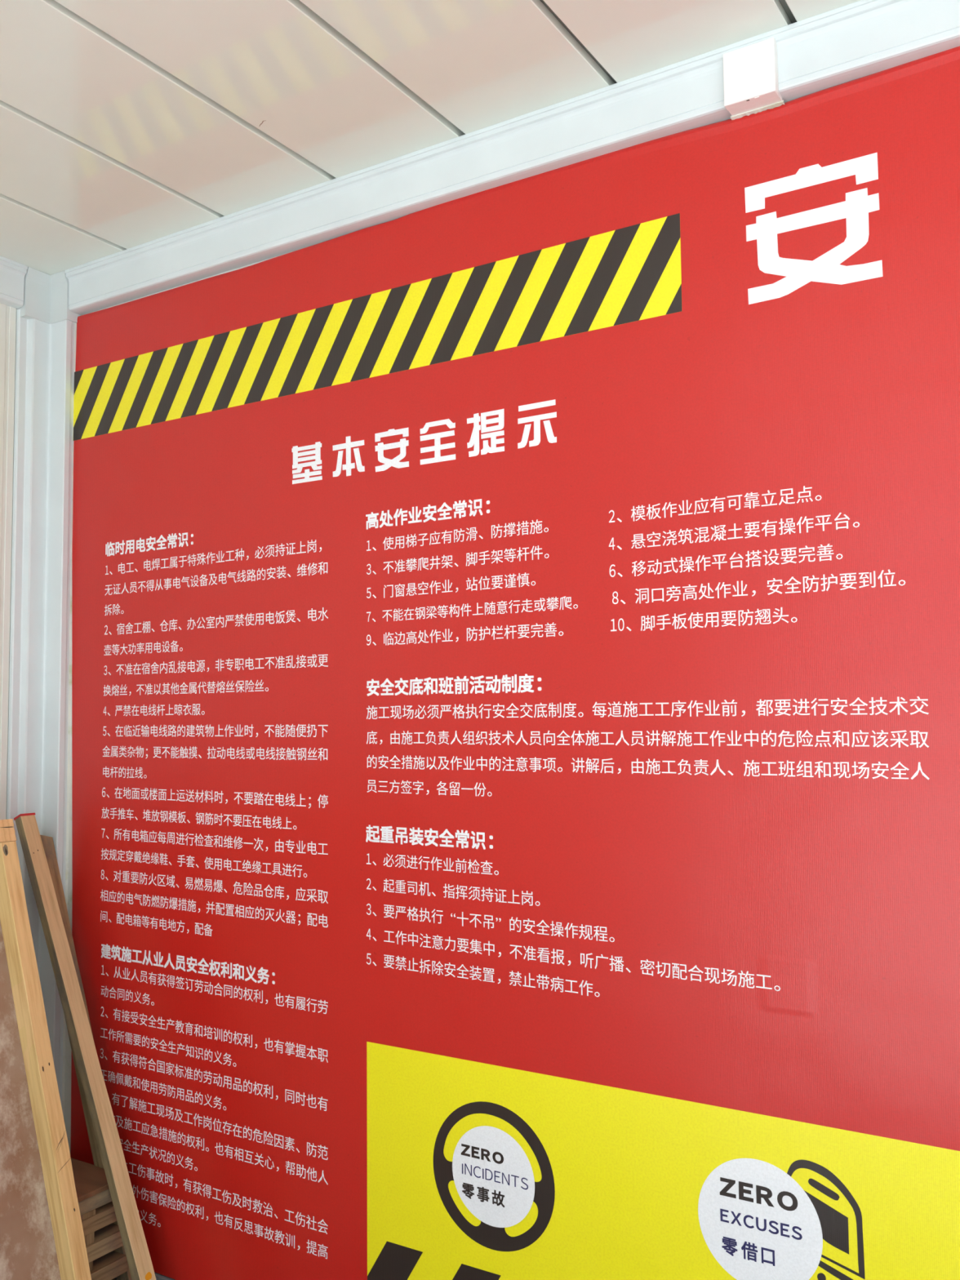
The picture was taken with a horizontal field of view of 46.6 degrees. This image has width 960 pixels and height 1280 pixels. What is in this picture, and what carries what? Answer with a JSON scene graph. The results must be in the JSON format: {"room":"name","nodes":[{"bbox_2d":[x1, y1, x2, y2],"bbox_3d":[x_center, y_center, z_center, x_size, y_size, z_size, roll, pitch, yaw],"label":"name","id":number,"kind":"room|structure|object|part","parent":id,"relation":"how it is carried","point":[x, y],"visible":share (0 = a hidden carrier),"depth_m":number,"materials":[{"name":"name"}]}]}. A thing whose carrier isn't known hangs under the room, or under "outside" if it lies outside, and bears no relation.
{"room":"construction site office","nodes":[
{"label":"construction site office","id":0,"kind":"room"},
{"bbox_2d":[0,302,17,819],"bbox_3d":[-1.922,0.211,1.550,0.081,2.468,3.000,-3,-5,32],"label":"wall","id":1,"kind":"structure","parent":0,"point":[7,314],"depth_m":2.73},
{"bbox_2d":[0,255,27,308],"bbox_3d":[-1.915,-0.956,1.556,0.052,0.100,2.893,-3,-5,32],"label":"trim","id":2,"kind":"structure","parent":1,"relation":"attached to","point":[12,273],"depth_m":2.74,"materials":[{"name":"white paint"}]},
{"bbox_2d":[80,244,315,315],"bbox_3d":[1.398,0.163,1.294,5.979,2.468,0.068,-3,-5,32],"label":"wall","id":3,"kind":"structure","parent":0,"point":[315,244],"depth_m":2.62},
{"bbox_2d":[6,309,76,1151],"bbox_3d":[-1.063,0.346,2.720,0.122,2.345,0.118,-3,-5,32],"label":"column","id":4,"kind":"structure","parent":3,"relation":"attached to","point":[39,759],"depth_m":2.76,"materials":[{"name":"white metal"}]},
{"bbox_2d":[17,266,80,324],"bbox_3d":[-1.090,-0.865,2.814,0.106,0.121,0.114,-3,-5,32],"label":"trim","id":5,"kind":"structure","parent":3,"relation":"attached to","point":[46,296],"depth_m":2.81,"materials":[{"name":"plastic"}]},
{"bbox_2d":[115,1271,175,1279],"bbox_3d":[1.436,1.348,1.144,5.700,0.082,0.018,-3,-5,32],"label":"baseboard","id":6,"kind":"structure","parent":3,"relation":"attached to","point":[158,1277],"depth_m":2.48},
{"bbox_2d":[64,0,959,315],"bbox_3d":[1.396,-1.004,1.297,5.722,0.100,0.052,-3,-5,32],"label":"ceiling beam","id":7,"kind":"structure","parent":3,"relation":"attached to","point":[861,38],"depth_m":2.10,"materials":[{"name":"white metal"}]},
{"bbox_2d":[70,45,959,1279],"bbox_3d":[1.369,0.177,1.261,5.634,2.266,0.008,-3,-5,32],"label":"banner","id":8,"kind":"object","parent":3,"relation":"attached to","point":[515,625],"visible":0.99,"depth_m":2.04,"materials":[{"name":"red plastic"}]},
{"bbox_3d":[1.726,0.992,0.981,4.603,0.589,0.001,-3,-5,32],"label":"yellow panel","id":9,"kind":"part","parent":8,"relation":"part of","materials":[{"name":"yellow plastic"}]},
{"bbox_2d":[723,37,784,119],"bbox_3d":[0.459,-0.942,1.873,0.092,0.096,0.045,-3,-5,32],"label":"bracket","id":10,"kind":"object","parent":3,"relation":"attached to","point":[750,73],"visible":0.98,"depth_m":1.86,"materials":[{"name":"plastic"}]},
{"bbox_2d":[0,0,860,275],"bbox_3d":[0.546,-1.183,0.045,5.979,0.100,3.230,-3,-5,32],"label":"ceiling","id":11,"kind":"structure","parent":0,"point":[125,124],"depth_m":1.98,"materials":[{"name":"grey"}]},
{"bbox_3d":[-1.805,-1.022,1.465,0.300,0.017,3.128,-3,-5,32],"label":"panel","id":12,"kind":"part","parent":11,"relation":"part of","materials":[{"name":"white metal"}]},
{"bbox_3d":[-1.535,-1.036,1.296,0.308,0.017,3.128,-3,-5,32],"label":"panel","id":13,"kind":"part","parent":11,"relation":"part of","materials":[{"name":"white metal"}]},
{"bbox_3d":[-1.262,-1.050,1.125,0.308,0.017,3.128,-3,-5,32],"label":"panel","id":14,"kind":"part","parent":11,"relation":"part of","materials":[{"name":"white metal"}]},
{"bbox_3d":[-0.988,-1.064,0.954,0.308,0.017,3.128,-3,-5,32],"label":"panel","id":15,"kind":"part","parent":11,"relation":"part of","materials":[{"name":"white metal"}]},
{"bbox_3d":[-0.715,-1.079,0.783,0.308,0.017,3.128,-3,-5,32],"label":"panel","id":16,"kind":"part","parent":11,"relation":"part of","materials":[{"name":"white metal"}]},
{"bbox_3d":[-0.442,-1.093,0.612,0.308,0.017,3.128,-3,-5,32],"label":"panel","id":17,"kind":"part","parent":11,"relation":"part of","materials":[{"name":"white metal"}]},
{"bbox_3d":[-0.169,-1.107,0.442,0.308,0.017,3.128,-3,-5,32],"label":"panel","id":18,"kind":"part","parent":11,"relation":"part of","materials":[{"name":"white metal"}]},
{"bbox_3d":[0.816,1.384,0.263,5.979,0.100,2.300,-3,-5,32],"label":"floor","id":19,"kind":"structure","parent":0,"visible":0},
{"bbox_2d":[0,818,91,1279],"bbox_3d":[-1.351,0.896,1.570,0.399,1.122,1.754,-3,-5,32],"label":"wooden plank","id":20,"kind":"object","parent":19,"relation":"on","point":[42,1234],"visible":1,"depth_m":2.26,"materials":[{"name":"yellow wood"}]},
{"bbox_3d":[-1.493,0.372,1.694,0.040,0.048,1.751,-23,-15,29],"label":"rail","id":21,"kind":"part","parent":20,"relation":"part of","materials":[{"name":"orange wood"}]},
{"bbox_2d":[13,813,155,1279],"bbox_3d":[-0.874,0.957,2.494,0.521,1.112,0.040,-3,-5,32],"label":"timber","id":22,"kind":"object","parent":19,"relation":"on","point":[133,1237],"visible":1,"depth_m":2.49,"materials":[{"name":"brown wood"}]},
{"bbox_2d":[40,835,132,1279],"bbox_3d":[-0.911,0.993,2.582,0.412,1.060,0.036,-3,-5,32],"label":"timber","id":23,"kind":"object","parent":19,"relation":"on","point":[47,842],"visible":0.24,"depth_m":2.64,"materials":[{"name":"brown wood"}]},
{"bbox_3d":[-1.152,1.417,2.193,0.357,0.034,0.834,-3,-5,32],"label":"plank","id":24,"kind":"object","parent":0,"visible":0},
{"bbox_3d":[-1.145,1.390,2.217,0.346,0.024,0.044,-3,-5,32],"label":"block","id":25,"kind":"object","parent":24,"relation":"on","visible":0},
{"bbox_2d":[89,1250,127,1279],"bbox_3d":[-1.145,1.359,2.205,0.361,0.034,0.816,-3,-5,32],"label":"plank","id":26,"kind":"object","parent":25,"relation":"on","point":[112,1264],"visible":0.24,"depth_m":2.42,"materials":[{"name":"brown wood"}]},
{"bbox_2d":[88,1261,93,1271],"bbox_3d":[-0.992,1.347,2.462,0.349,0.024,0.052,-3,-5,32],"label":"block","id":27,"kind":"object","parent":26,"relation":"on","point":[91,1264],"visible":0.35,"depth_m":2.39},
{"bbox_3d":[-1.144,1.331,2.220,0.349,0.024,0.044,-3,-5,32],"label":"block","id":28,"kind":"object","parent":26,"relation":"on","visible":0},
{"bbox_2d":[85,1222,123,1262],"bbox_3d":[-1.149,1.301,2.207,0.358,0.034,0.831,-3,-5,32],"label":"plank","id":29,"kind":"object","parent":28,"relation":"on","point":[107,1239],"visible":0.02,"depth_m":2.42,"materials":[{"name":"brown wood"}]},
{"bbox_2d":[84,1231,93,1246],"bbox_3d":[-0.991,1.288,2.465,0.352,0.024,0.052,-3,-5,32],"label":"block","id":30,"kind":"object","parent":29,"relation":"on","point":[89,1239],"visible":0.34,"depth_m":2.38,"materials":[{"name":"brown wood"}]},
{"bbox_3d":[-1.143,1.273,2.224,0.352,0.024,0.044,-3,-5,32],"label":"block","id":31,"kind":"object","parent":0,"visible":0},
{"bbox_2d":[81,1201,116,1236],"bbox_3d":[-1.146,1.243,2.218,0.356,0.034,0.810,-3,-5,32],"label":"plank","id":32,"kind":"object","parent":31,"relation":"on","point":[104,1215],"visible":0.02,"depth_m":2.41,"materials":[{"name":"brown wood"}]},
{"bbox_2d":[80,1208,95,1220],"bbox_3d":[-0.990,1.236,2.468,0.355,0.012,0.052,-3,-5,32],"label":"block","id":33,"kind":"object","parent":32,"relation":"on","point":[84,1216],"visible":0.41,"depth_m":2.38,"materials":[{"name":"brown wood"}]},
{"bbox_3d":[-1.142,1.221,2.227,0.355,0.012,0.044,-3,-5,32],"label":"block","id":34,"kind":"object","parent":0,"visible":0},
{"bbox_2d":[78,1188,111,1215],"bbox_3d":[-1.024,1.191,2.129,0.053,0.030,0.838,-3,-5,32],"label":"batten","id":35,"kind":"object","parent":34,"relation":"on","point":[104,1197],"visible":0.02,"depth_m":2.39,"materials":[{"name":"brown wood"}]},
{"bbox_3d":[-1.290,1.205,2.296,0.055,0.030,0.838,-3,-5,32],"label":"batten","id":36,"kind":"object","parent":34,"relation":"on","visible":0},
{"bbox_2d":[71,1157,108,1202],"bbox_3d":[-1.157,1.177,2.213,0.369,0.010,0.838,-3,-5,32],"label":"plywood sheet","id":37,"kind":"object","parent":36,"relation":"on","point":[90,1180],"visible":0.14,"depth_m":2.45,"materials":[{"name":"brown wood"}]}
]}

